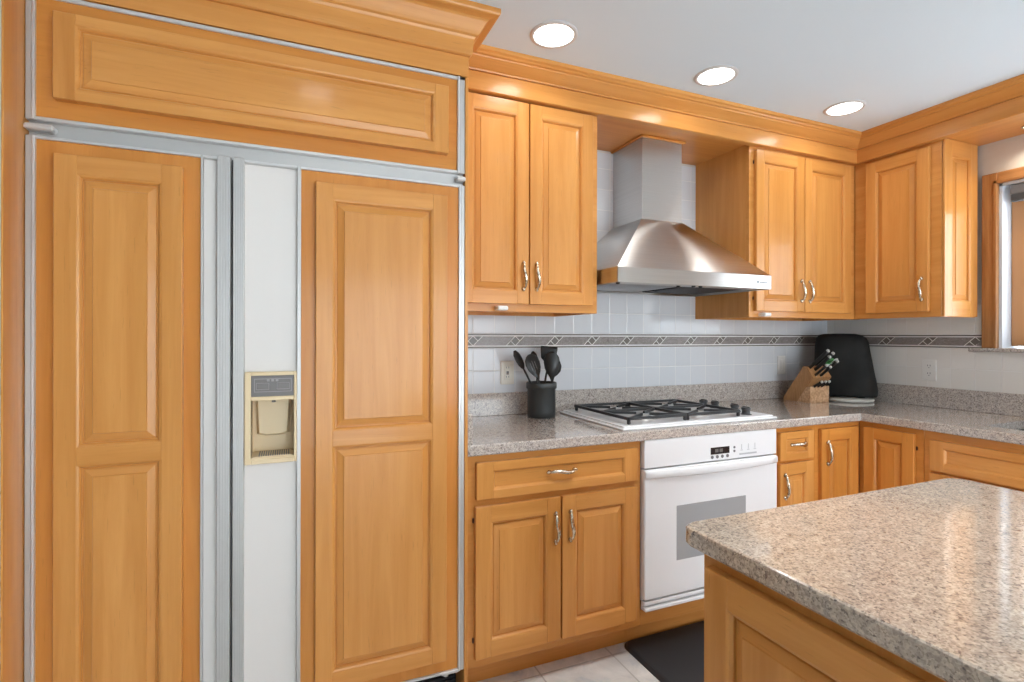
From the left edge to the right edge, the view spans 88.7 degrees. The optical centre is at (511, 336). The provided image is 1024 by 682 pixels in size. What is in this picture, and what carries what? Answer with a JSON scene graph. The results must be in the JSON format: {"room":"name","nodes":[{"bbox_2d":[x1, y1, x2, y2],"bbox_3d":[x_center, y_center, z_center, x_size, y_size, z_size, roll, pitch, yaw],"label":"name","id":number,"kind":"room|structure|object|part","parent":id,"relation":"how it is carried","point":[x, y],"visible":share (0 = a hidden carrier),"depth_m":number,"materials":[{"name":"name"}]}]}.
{"room":"kitchen","nodes":[
{"label":"kitchen","id":0,"kind":"room"},
{"bbox_2d":[0,0,0,498],"bbox_3d":[-1.429,0.098,1.547,0.164,2.382,0.735,0,0,-23],"label":"wall","id":1,"kind":"structure","parent":0,"point":[0,0],"depth_m":1.24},
{"bbox_2d":[478,642,659,681],"bbox_3d":[0.212,1.322,-0.307,6.558,0.060,5.667,0,0,-23],"label":"floor","id":2,"kind":"structure","parent":0,"point":[614,663],"depth_m":2.02,"materials":[{"name":"tile"}]},
{"bbox_2d":[23,0,465,681],"bbox_3d":[-0.821,0.202,1.843,1.176,2.177,0.640,0,0,-23],"label":"refrigerator","id":3,"kind":"object","parent":2,"relation":"on","point":[245,253],"visible":1,"depth_m":1.52,"materials":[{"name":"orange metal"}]},
{"bbox_3d":[-1.053,0.306,1.412,0.286,1.555,0.026,0,0,-23],"label":"raised panel","id":4,"kind":"part","parent":3,"relation":"part of","materials":[{"name":"brown wood"}]},
{"bbox_3d":[-1.062,0.312,1.430,0.371,1.643,0.014,0,0,-23],"label":"backing panel","id":5,"kind":"part","parent":3,"relation":"part of","materials":[{"name":"orange wood"}]},
{"bbox_3d":[-1.036,0.311,1.444,0.470,1.656,0.039,0,0,-23],"label":"door","id":6,"kind":"part","parent":3,"relation":"part of","materials":[{"name":"brown wood"}]},
{"bbox_3d":[-0.836,0.311,1.520,0.035,1.658,0.044,0,0,-23],"label":"handle","id":7,"kind":"part","parent":3,"relation":"part of","materials":[{"name":"silver metal"}]},
{"bbox_3d":[-0.801,0.311,1.535,0.029,1.658,0.044,0,0,-23],"label":"handle","id":8,"kind":"part","parent":3,"relation":"part of","materials":[{"name":"silver metal"}]},
{"bbox_3d":[-0.709,-0.721,1.581,1.176,0.331,0.039,0,0,-23],"label":"panel frame","id":9,"kind":"part","parent":3,"relation":"part of","materials":[{"name":"brown wood"}]},
{"bbox_3d":[-0.710,-0.720,1.578,1.131,0.313,0.014,0,0,-23],"label":"backing panel","id":10,"kind":"part","parent":3,"relation":"part of","materials":[{"name":"orange wood"}]},
{"bbox_3d":[-0.700,-0.724,1.560,1.051,0.225,0.026,0,0,-23],"label":"raised panel","id":11,"kind":"part","parent":3,"relation":"part of","materials":[{"name":"brown wood"}]},
{"bbox_3d":[-0.717,0.148,1.571,0.116,0.062,0.023,0,0,-23],"label":"control panel","id":12,"kind":"part","parent":3,"relation":"part of","materials":[{"name":"grey"}]},
{"bbox_3d":[-0.736,0.251,1.615,0.100,0.119,0.066,0,0,-23],"label":"lever","id":13,"kind":"part","parent":3,"relation":"part of","materials":[{"name":"beige plastic"}]},
{"bbox_3d":[-0.493,0.313,1.672,0.704,1.656,0.039,0,0,-23],"label":"door","id":14,"kind":"part","parent":3,"relation":"part of","materials":[{"name":"brown wood"}]},
{"bbox_3d":[-0.417,0.313,1.702,0.499,1.643,0.014,0,0,-23],"label":"backing panel","id":15,"kind":"part","parent":3,"relation":"part of","materials":[{"name":"orange wood"}]},
{"bbox_3d":[-0.412,0.307,1.682,0.412,1.555,0.026,0,0,-23],"label":"raised panel","id":16,"kind":"part","parent":3,"relation":"part of","materials":[{"name":"brown wood"}]},
{"bbox_2d":[0,0,500,681],"bbox_3d":[-0.764,0.099,1.826,1.276,2.382,0.735,0,0,-23],"label":"refrigerator surround","id":17,"kind":"object","parent":2,"relation":"on","point":[441,36],"visible":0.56,"depth_m":1.48,"materials":[{"name":"brown wood"}]},
{"bbox_3d":[-1.351,0.139,1.579,0.004,2.300,0.733,0,0,-23],"label":"panel","id":18,"kind":"part","parent":17,"relation":"part of","materials":[{"name":"brown wood"}]},
{"bbox_3d":[-0.682,-1.024,1.641,1.271,0.136,0.305,0,0,-23],"label":"crown moulding","id":19,"kind":"part","parent":17,"relation":"part of","materials":[{"name":"brown wood"}]},
{"bbox_3d":[-0.279,0.202,2.087,0.012,2.179,0.630,0,0,-23],"label":"panel","id":20,"kind":"part","parent":17,"relation":"part of","materials":[{"name":"brown wood"}]},
{"bbox_2d":[467,441,639,681],"bbox_3d":[0.072,0.854,2.219,0.738,0.875,0.640,0,0,-23],"label":"base cabinet","id":21,"kind":"object","parent":2,"relation":"on","point":[553,556],"visible":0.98,"depth_m":1.94,"materials":[{"name":"brown wood"}]},
{"bbox_3d":[0.024,0.864,1.895,0.334,0.533,0.020,0,0,-23],"label":"door","id":22,"kind":"part","parent":21,"relation":"part of","materials":[{"name":"brown wood"}]},
{"bbox_3d":[0.185,0.509,1.963,0.677,0.130,0.020,0,0,-23],"label":"drawer","id":23,"kind":"part","parent":21,"relation":"part of","materials":[{"name":"brown wood"}]},
{"bbox_3d":[0.167,0.710,1.929,0.022,0.126,0.032,0,0,-23],"label":"handle","id":24,"kind":"part","parent":21,"relation":"part of","materials":[{"name":"grey metal"}]},
{"bbox_3d":[0.192,0.503,1.947,0.131,0.022,0.032,0,0,-23],"label":"handle","id":25,"kind":"part","parent":21,"relation":"part of","materials":[{"name":"grey metal"}]},
{"bbox_3d":[0.224,0.710,1.953,0.022,0.126,0.032,0,0,-23],"label":"handle","id":26,"kind":"part","parent":21,"relation":"part of","materials":[{"name":"grey metal"}]},
{"bbox_3d":[0.339,0.865,2.027,0.335,0.533,0.020,0,0,-23],"label":"door","id":27,"kind":"part","parent":21,"relation":"part of","materials":[{"name":"brown wood"}]},
{"bbox_2d":[624,621,703,681],"bbox_3d":[0.923,1.285,2.098,0.788,0.016,0.550,0,0,-23],"label":"floor mat","id":28,"kind":"object","parent":2,"relation":"on","point":[676,654],"visible":0.35,"depth_m":2.12,"materials":[{"name":"grey rubber"}]},
{"bbox_2d":[624,598,703,641],"bbox_3d":[0.740,1.198,2.527,0.733,0.190,0.590,0,0,-23],"label":"base cabinet","id":29,"kind":"object","parent":2,"relation":"on","point":[656,621],"visible":0.22,"depth_m":2.23,"materials":[{"name":"brown wood"}]},
{"bbox_2d":[640,429,777,611],"bbox_3d":[0.754,0.759,2.487,0.725,0.684,0.601,0,0,-23],"label":"oven","id":30,"kind":"object","parent":29,"relation":"in","point":[684,481],"visible":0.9,"depth_m":2.17,"materials":[{"name":"white metal"}]},
{"bbox_3d":[0.858,1.079,2.238,0.725,0.044,0.033,0,0,-23],"label":"vent trim","id":31,"kind":"part","parent":30,"relation":"part of","materials":[{"name":"white metal"}]},
{"bbox_3d":[0.858,0.475,2.241,0.725,0.114,0.025,0,0,-23],"label":"control panel","id":32,"kind":"part","parent":30,"relation":"part of","materials":[{"name":"white metal"}]},
{"bbox_3d":[0.867,0.558,2.220,0.723,0.036,0.022,0,0,-23],"label":"handle","id":33,"kind":"part","parent":30,"relation":"part of","materials":[{"name":"white metal"}]},
{"bbox_2d":[774,425,813,506],"bbox_3d":[1.213,0.857,2.699,0.269,0.875,0.640,0,0,-23],"label":"base cabinet","id":34,"kind":"object","parent":2,"relation":"on","point":[794,445],"visible":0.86,"depth_m":2.43,"materials":[{"name":"orange wood"}]},
{"bbox_3d":[1.255,0.689,2.386,0.022,0.126,0.032,0,0,-23],"label":"handle","id":35,"kind":"part","parent":34,"relation":"part of","materials":[{"name":"grey metal"}]},
{"bbox_3d":[1.321,0.507,2.440,0.219,0.130,0.020,0,0,-23],"label":"drawer","id":36,"kind":"part","parent":34,"relation":"part of","materials":[{"name":"brown wood"}]},
{"bbox_3d":[1.321,0.860,2.440,0.219,0.547,0.020,0,0,-23],"label":"door","id":37,"kind":"part","parent":34,"relation":"part of","materials":[{"name":"brown wood"}]},
{"bbox_3d":[1.340,0.503,2.429,0.110,0.022,0.032,0,0,-23],"label":"handle","id":38,"kind":"part","parent":34,"relation":"part of","materials":[{"name":"grey metal"}]},
{"bbox_2d":[704,554,945,681],"bbox_3d":[0.999,0.856,0.647,0.903,0.875,1.177,0,0,-23],"label":"kitchen island","id":39,"kind":"object","parent":2,"relation":"on","point":[753,632],"visible":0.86,"depth_m":0.85,"materials":[{"name":"brown wood"}]},
{"bbox_2d":[686,478,1023,681],"bbox_3d":[1.012,0.398,0.651,0.929,0.036,1.276,0,0,-23],"label":"island countertop","id":40,"kind":"structure","parent":39,"relation":"on","point":[929,573],"depth_m":0.88,"materials":[{"name":"beige stone"}]},
{"bbox_2d":[814,421,924,500],"bbox_3d":[1.589,0.857,2.725,0.442,0.875,0.883,0,0,-23],"label":"base cabinet","id":41,"kind":"object","parent":2,"relation":"on","point":[855,457],"visible":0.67,"depth_m":2.51,"materials":[{"name":"orange wood"}]},
{"bbox_3d":[1.516,0.560,2.496,0.022,0.126,0.032,0,0,-23],"label":"handle","id":42,"kind":"part","parent":41,"relation":"part of","materials":[{"name":"grey metal"}]},
{"bbox_3d":[1.592,0.789,2.554,0.263,0.689,0.020,0,0,-23],"label":"door","id":43,"kind":"part","parent":41,"relation":"part of","materials":[{"name":"orange wood"}]},
{"bbox_3d":[1.787,0.790,2.488,0.020,0.689,0.228,0,0,-23],"label":"door","id":44,"kind":"part","parent":41,"relation":"part of","materials":[{"name":"orange wood"}]},
{"bbox_2d":[924,430,1023,491],"bbox_3d":[2.290,0.859,2.033,0.595,0.875,0.933,0,0,-23],"label":"base cabinet","id":45,"kind":"object","parent":2,"relation":"on","point":[995,463],"visible":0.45,"depth_m":2.17,"materials":[{"name":"brown wood"}]},
{"bbox_3d":[1.940,0.869,2.125,0.020,0.531,0.435,0,0,-23],"label":"door","id":46,"kind":"part","parent":45,"relation":"part of","materials":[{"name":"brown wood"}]},
{"bbox_3d":[2.746,0.860,0.948,0.595,0.875,1.419,0,0,-23],"label":"base cabinet","id":47,"kind":"object","parent":2,"relation":"on","visible":0},
{"bbox_2d":[468,380,1023,456],"bbox_3d":[1.455,0.346,1.396,2.649,0.144,3.246,0,0,-23],"label":"countertop","id":48,"kind":"structure","parent":47,"relation":"on","point":[498,423],"depth_m":2.49,"materials":[{"name":"grey stone"}]},
{"bbox_2d":[526,381,556,418],"bbox_3d":[0.138,0.296,2.450,0.143,0.163,0.143,0,0,-23],"label":"utensil crock","id":49,"kind":"object","parent":48,"relation":"on","point":[541,397],"visible":0.96,"depth_m":2.39,"materials":[{"name":"grey ceramic"}]},
{"bbox_2d":[513,350,531,382],"bbox_3d":[0.083,0.212,2.444,0.166,0.295,0.026,0,0,-23],"label":"serving spoon","id":50,"kind":"object","parent":49,"relation":"in","point":[516,354],"visible":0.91,"depth_m":2.42,"materials":[{"name":"black plastic"}]},
{"bbox_3d":[0.105,0.253,2.451,0.120,0.211,0.010,0,0,-22],"label":"handle","id":51,"kind":"part","parent":50,"relation":"part of","materials":[{"name":"black plastic"}]},
{"bbox_2d":[525,354,540,382],"bbox_3d":[0.104,0.219,2.403,0.094,0.277,0.039,0,0,-23],"label":"slotted spoon","id":52,"kind":"object","parent":49,"relation":"in","point":[532,362],"visible":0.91,"depth_m":2.40,"materials":[{"name":"black plastic"}]},
{"bbox_2d":[541,346,557,382],"bbox_3d":[0.170,0.202,2.510,0.096,0.312,0.031,0,0,-19],"label":"turner","id":53,"kind":"object","parent":49,"relation":"in","point":[544,349],"visible":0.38,"depth_m":2.51,"materials":[{"name":"black plastic"}]},
{"bbox_2d":[544,351,559,382],"bbox_3d":[0.182,0.214,2.421,0.080,0.288,0.021,0,0,2],"label":"spoon","id":54,"kind":"object","parent":49,"relation":"in","point":[551,360],"visible":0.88,"depth_m":2.42,"materials":[{"name":"black plastic"}]},
{"bbox_2d":[560,399,776,430],"bbox_3d":[0.727,0.352,2.494,0.849,0.053,0.537,0,0,-23],"label":"gas cooktop","id":55,"kind":"object","parent":48,"relation":"in","point":[647,414],"visible":1,"depth_m":2.36,"materials":[{"name":"white metal"}]},
{"bbox_3d":[0.991,0.345,2.711,0.052,0.036,0.052,0,0,-23],"label":"knob","id":56,"kind":"part","parent":55,"relation":"part of","materials":[{"name":"grey"}]},
{"bbox_3d":[1.028,0.345,2.651,0.052,0.036,0.052,0,0,-23],"label":"knob","id":57,"kind":"part","parent":55,"relation":"part of","materials":[{"name":"grey plastic"}]},
{"bbox_3d":[1.075,0.345,2.530,0.052,0.036,0.052,0,0,-23],"label":"knob","id":58,"kind":"part","parent":55,"relation":"part of","materials":[{"name":"grey"}]},
{"bbox_3d":[1.086,0.345,2.433,0.052,0.036,0.052,0,0,-23],"label":"knob","id":59,"kind":"part","parent":55,"relation":"part of","materials":[{"name":"grey"}]},
{"bbox_2d":[784,366,830,402],"bbox_3d":[1.734,0.277,3.079,0.154,0.208,0.192,0,0,-23],"label":"knife block","id":60,"kind":"object","parent":48,"relation":"on","point":[801,389],"visible":0.86,"depth_m":3.01,"materials":[{"name":"brown wood"}]},
{"bbox_2d":[808,349,829,368],"bbox_3d":[1.735,0.131,2.964,0.016,0.118,0.120,0,0,-33],"label":"kitchen knife","id":61,"kind":"object","parent":60,"relation":"on","point":[827,351],"visible":1,"depth_m":2.96,"materials":[{"name":"black plastic"}]},
{"bbox_2d":[814,364,827,375],"bbox_3d":[1.742,0.193,2.955,0.013,0.076,0.077,0,0,-33],"label":"kitchen knife","id":62,"kind":"object","parent":60,"relation":"in","point":[825,365],"visible":1,"depth_m":2.95,"materials":[{"name":"black plastic"}]},
{"bbox_2d":[814,355,830,370],"bbox_3d":[1.762,0.155,2.977,0.016,0.097,0.098,0,0,-33],"label":"kitchen knife","id":63,"kind":"object","parent":60,"relation":"in","point":[828,357],"visible":1,"depth_m":2.97,"materials":[{"name":"black plastic"}]},
{"bbox_2d":[820,365,831,376],"bbox_3d":[1.778,0.200,2.971,0.013,0.069,0.070,0,0,-33],"label":"kitchen knife","id":64,"kind":"object","parent":60,"relation":"in","point":[830,366],"visible":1,"depth_m":2.96,"materials":[{"name":"black plastic"}]},
{"bbox_3d":[1.776,0.202,2.974,0.013,0.065,0.065,0,0,-33],"label":"handle","id":65,"kind":"part","parent":64,"relation":"part of","materials":[{"name":"black plastic"}]},
{"bbox_2d":[825,358,837,368],"bbox_3d":[1.822,0.163,3.001,0.081,0.074,0.062,0,0,26],"label":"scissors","id":66,"kind":"object","parent":60,"relation":"on","point":[832,359],"visible":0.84,"depth_m":2.99,"materials":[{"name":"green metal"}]},
{"bbox_2d":[826,360,838,372],"bbox_3d":[1.831,0.174,3.004,0.015,0.081,0.082,0,0,-33],"label":"kitchen knife","id":67,"kind":"object","parent":60,"relation":"in","point":[835,362],"visible":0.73,"depth_m":2.98,"materials":[{"name":"black plastic"}]},
{"bbox_2d":[814,334,877,402],"bbox_3d":[1.980,0.183,3.127,0.280,0.396,0.319,0,0,-23],"label":"appliance","id":68,"kind":"object","parent":48,"relation":"on","point":[853,379],"visible":0.77,"depth_m":3.03,"materials":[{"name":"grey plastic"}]},
{"bbox_2d":[468,150,826,393],"bbox_3d":[-0.859,0.099,2.246,6.558,2.382,0.127,0,0,-23],"label":"wall","id":69,"kind":"structure","parent":0,"point":[632,340],"depth_m":2.81,"materials":[{"name":"tile"}]},
{"bbox_2d":[500,361,513,384],"bbox_3d":[-0.022,0.176,2.524,0.070,0.114,0.010,0,0,-23],"label":"outlet","id":70,"kind":"object","parent":69,"relation":"attached to","point":[506,367],"visible":1,"depth_m":2.52,"materials":[{"name":"beige plastic"}]},
{"bbox_2d":[504,365,510,379],"bbox_3d":[-0.021,0.176,2.522,0.034,0.068,0.005,0,0,-23],"label":"receptacle","id":71,"kind":"object","parent":70,"relation":"attached to","point":[507,368],"depth_m":2.52,"materials":[{"name":"beige plastic"}]},
{"bbox_2d":[468,92,596,316],"bbox_3d":[0.001,-0.538,2.306,0.666,0.880,0.428,0,0,-23],"label":"upper cabinet","id":72,"kind":"object","parent":69,"relation":"attached to","point":[532,169],"visible":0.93,"depth_m":2.14,"materials":[{"name":"brown wood"}]},
{"bbox_3d":[-0.069,-0.539,2.088,0.292,0.818,0.020,0,0,-23],"label":"door","id":73,"kind":"part","parent":72,"relation":"part of","materials":[{"name":"brown wood"}]},
{"bbox_2d":[494,306,507,310],"bbox_3d":[-0.048,-0.111,2.101,0.044,0.018,0.070,0,0,-23],"label":"light","id":74,"kind":"object","parent":72,"relation":"attached to","point":[496,308],"visible":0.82,"depth_m":2.07,"materials":[{"name":"white plastic"}]},
{"bbox_3d":[0.052,-0.243,2.113,0.022,0.126,0.032,0,0,-23],"label":"handle","id":75,"kind":"part","parent":72,"relation":"part of","materials":[{"name":"grey metal"}]},
{"bbox_3d":[0.106,-0.243,2.136,0.022,0.126,0.032,0,0,-23],"label":"handle","id":76,"kind":"part","parent":72,"relation":"part of","materials":[{"name":"grey metal"}]},
{"bbox_3d":[0.208,-0.539,2.204,0.298,0.818,0.020,0,0,-23],"label":"door","id":77,"kind":"part","parent":72,"relation":"part of","materials":[{"name":"brown wood"}]},
{"bbox_2d":[597,117,742,165],"bbox_3d":[0.711,-0.971,2.623,0.887,0.023,0.396,0,0,-23],"label":"trim","id":78,"kind":"structure","parent":69,"relation":"attached to","point":[612,135],"depth_m":2.58,"materials":[{"name":"orange wood"}]},
{"bbox_2d":[597,137,770,296],"bbox_3d":[0.736,-0.593,2.566,0.868,0.750,0.518,0,0,-23],"label":"range hood","id":79,"kind":"object","parent":69,"relation":"attached to","point":[648,249],"visible":0.94,"depth_m":2.52,"materials":[{"name":"metal"}]},
{"bbox_2d":[695,145,859,320],"bbox_3d":[1.525,-0.535,2.947,0.867,0.880,0.428,0,0,-23],"label":"upper cabinet","id":80,"kind":"object","parent":69,"relation":"attached to","point":[791,217],"visible":0.95,"depth_m":2.75,"materials":[{"name":"brown wood"}]},
{"bbox_2d":[758,313,770,315],"bbox_3d":[1.271,-0.109,2.655,0.044,0.018,0.070,0,0,-23],"label":"light","id":81,"kind":"object","parent":80,"relation":"attached to","point":[759,314],"visible":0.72,"depth_m":2.62,"materials":[{"name":"white plastic"}]},
{"bbox_3d":[1.377,-0.531,2.696,0.340,0.809,0.020,0,0,-23],"label":"door","id":82,"kind":"part","parent":80,"relation":"part of","materials":[{"name":"brown wood"}]},
{"bbox_3d":[1.519,-0.235,2.730,0.022,0.126,0.032,0,0,-23],"label":"handle","id":83,"kind":"part","parent":80,"relation":"part of","materials":[{"name":"grey metal"}]},
{"bbox_3d":[1.576,-0.235,2.753,0.022,0.126,0.032,0,0,-23],"label":"handle","id":84,"kind":"part","parent":80,"relation":"part of","materials":[{"name":"grey metal"}]},
{"bbox_3d":[1.704,-0.530,2.833,0.360,0.809,0.020,0,0,-23],"label":"door","id":85,"kind":"part","parent":80,"relation":"part of","materials":[{"name":"brown wood"}]},
{"bbox_2d":[777,356,785,373],"bbox_3d":[1.664,0.178,3.233,0.070,0.114,0.010,0,0,-23],"label":"outlet","id":86,"kind":"object","parent":69,"relation":"attached to","point":[781,360],"visible":1,"depth_m":3.23,"materials":[{"name":"white plastic"}]},
{"bbox_2d":[780,359,783,370],"bbox_3d":[1.665,0.178,3.231,0.034,0.068,0.006,0,0,-23],"label":"receptacle","id":87,"kind":"object","parent":86,"relation":"attached to","point":[781,360],"depth_m":3.23,"materials":[{"name":"white plastic"}]},
{"bbox_2d":[470,0,1023,131],"bbox_3d":[0.217,-1.121,-0.307,6.558,0.060,5.667,0,0,-23],"label":"ceiling","id":88,"kind":"structure","parent":0,"point":[798,58],"depth_m":1.96,"materials":[{"name":"white paint"}]},
{"bbox_2d":[530,20,577,48],"bbox_3d":[0.151,-1.087,1.896,0.174,0.006,0.174,0,0,-23],"label":"recessed light","id":89,"kind":"object","parent":88,"relation":"in","point":[554,34],"visible":1,"depth_m":1.89,"materials":[{"name":"grey"}]},
{"bbox_2d":[694,65,738,85],"bbox_3d":[0.854,-1.086,2.191,0.174,0.006,0.174,0,0,-23],"label":"recessed light","id":90,"kind":"object","parent":88,"relation":"in","point":[720,74],"visible":1,"depth_m":2.18,"materials":[{"name":"grey"}]},
{"bbox_2d":[468,44,1023,165],"bbox_3d":[1.397,-1.020,1.161,2.333,0.136,2.860,0,0,-23],"label":"trim","id":91,"kind":"structure","parent":88,"relation":"attached to","point":[493,71],"depth_m":2.37,"materials":[{"name":"brown wood"}]},
{"bbox_2d":[823,100,865,115],"bbox_3d":[1.586,-1.085,2.499,0.174,0.006,0.174,0,0,-23],"label":"recessed light","id":92,"kind":"object","parent":88,"relation":"in","point":[850,106],"visible":1,"depth_m":2.49,"materials":[{"name":"grey plastic"}]},
{"bbox_2d":[827,134,1023,393],"bbox_3d":[3.188,0.107,0.878,0.157,2.382,5.547,0,0,-23],"label":"wall","id":93,"kind":"structure","parent":0,"point":[898,346],"depth_m":2.75,"materials":[{"name":"tile"}]},
{"bbox_2d":[855,138,977,318],"bbox_3d":[2.117,-0.534,2.780,0.346,0.880,0.436,0,0,-23],"label":"upper cabinet","id":94,"kind":"object","parent":93,"relation":"attached to","point":[916,209],"visible":1,"depth_m":2.63,"materials":[{"name":"brown wood"}]},
{"bbox_3d":[1.997,-0.528,2.723,0.020,0.812,0.305,0,0,-23],"label":"door","id":95,"kind":"part","parent":94,"relation":"part of","materials":[{"name":"brown wood"}]},
{"bbox_3d":[2.022,-0.234,2.599,0.032,0.126,0.022,0,0,-23],"label":"handle","id":96,"kind":"part","parent":94,"relation":"part of","materials":[{"name":"grey metal"}]},
{"bbox_3d":[2.216,-0.528,2.592,0.275,0.864,0.013,0,0,-23],"label":"panel","id":97,"kind":"part","parent":94,"relation":"part of","materials":[{"name":"brown wood"}]},
{"bbox_2d":[827,305,1023,393],"bbox_3d":[2.675,0.070,1.906,0.006,0.455,3.241,0,0,-23],"label":"tile backsplash","id":98,"kind":"structure","parent":93,"relation":"attached to","point":[957,368],"depth_m":2.80,"materials":[{"name":"white tile"}]},
{"bbox_2d":[922,359,936,380],"bbox_3d":[2.270,0.184,2.850,0.008,0.114,0.070,0,0,-23],"label":"outlet","id":99,"kind":"object","parent":93,"relation":"attached to","point":[929,367],"visible":1,"depth_m":2.85,"materials":[{"name":"white plastic"}]},
{"bbox_2d":[926,363,932,376],"bbox_3d":[2.268,0.184,2.850,0.004,0.075,0.033,0,0,-23],"label":"receptacle","id":100,"kind":"object","parent":99,"relation":"attached to","point":[929,366],"depth_m":2.85,"materials":[{"name":"white plastic"}]},
{"bbox_2d":[948,115,1023,145],"bbox_3d":[2.690,-0.968,1.473,0.318,0.014,2.433,0,0,-23],"label":"trim","id":101,"kind":"structure","parent":93,"relation":"attached to","point":[1009,128],"depth_m":2.49,"materials":[{"name":"brown wood"}]},
{"bbox_2d":[968,166,1023,352],"bbox_3d":[2.667,-0.367,2.070,0.175,0.891,1.370,0,0,-23],"label":"window","id":102,"kind":"structure","parent":93,"relation":"in","point":[1002,219],"depth_m":2.58,"materials":[{"name":"brown wood"}]},
{"bbox_3d":[2.648,0.069,2.062,0.135,0.019,1.370,0,0,-23],"label":"sill","id":103,"kind":"part","parent":102,"relation":"part of","materials":[{"name":"stone"}]},
{"bbox_2d":[1010,182,1023,201],"bbox_3d":[2.649,-0.694,2.061,0.038,0.081,1.076,0,0,-23],"label":"window shade","id":104,"kind":"object","parent":102,"relation":"attached to","point":[1017,190],"visible":1,"depth_m":2.53,"materials":[{"name":"grey fabric"}]},
{"bbox_3d":[2.713,-0.343,2.088,0.047,0.786,1.124,0,0,-23],"label":"sash","id":105,"kind":"part","parent":102,"relation":"part of","materials":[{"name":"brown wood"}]}
]}

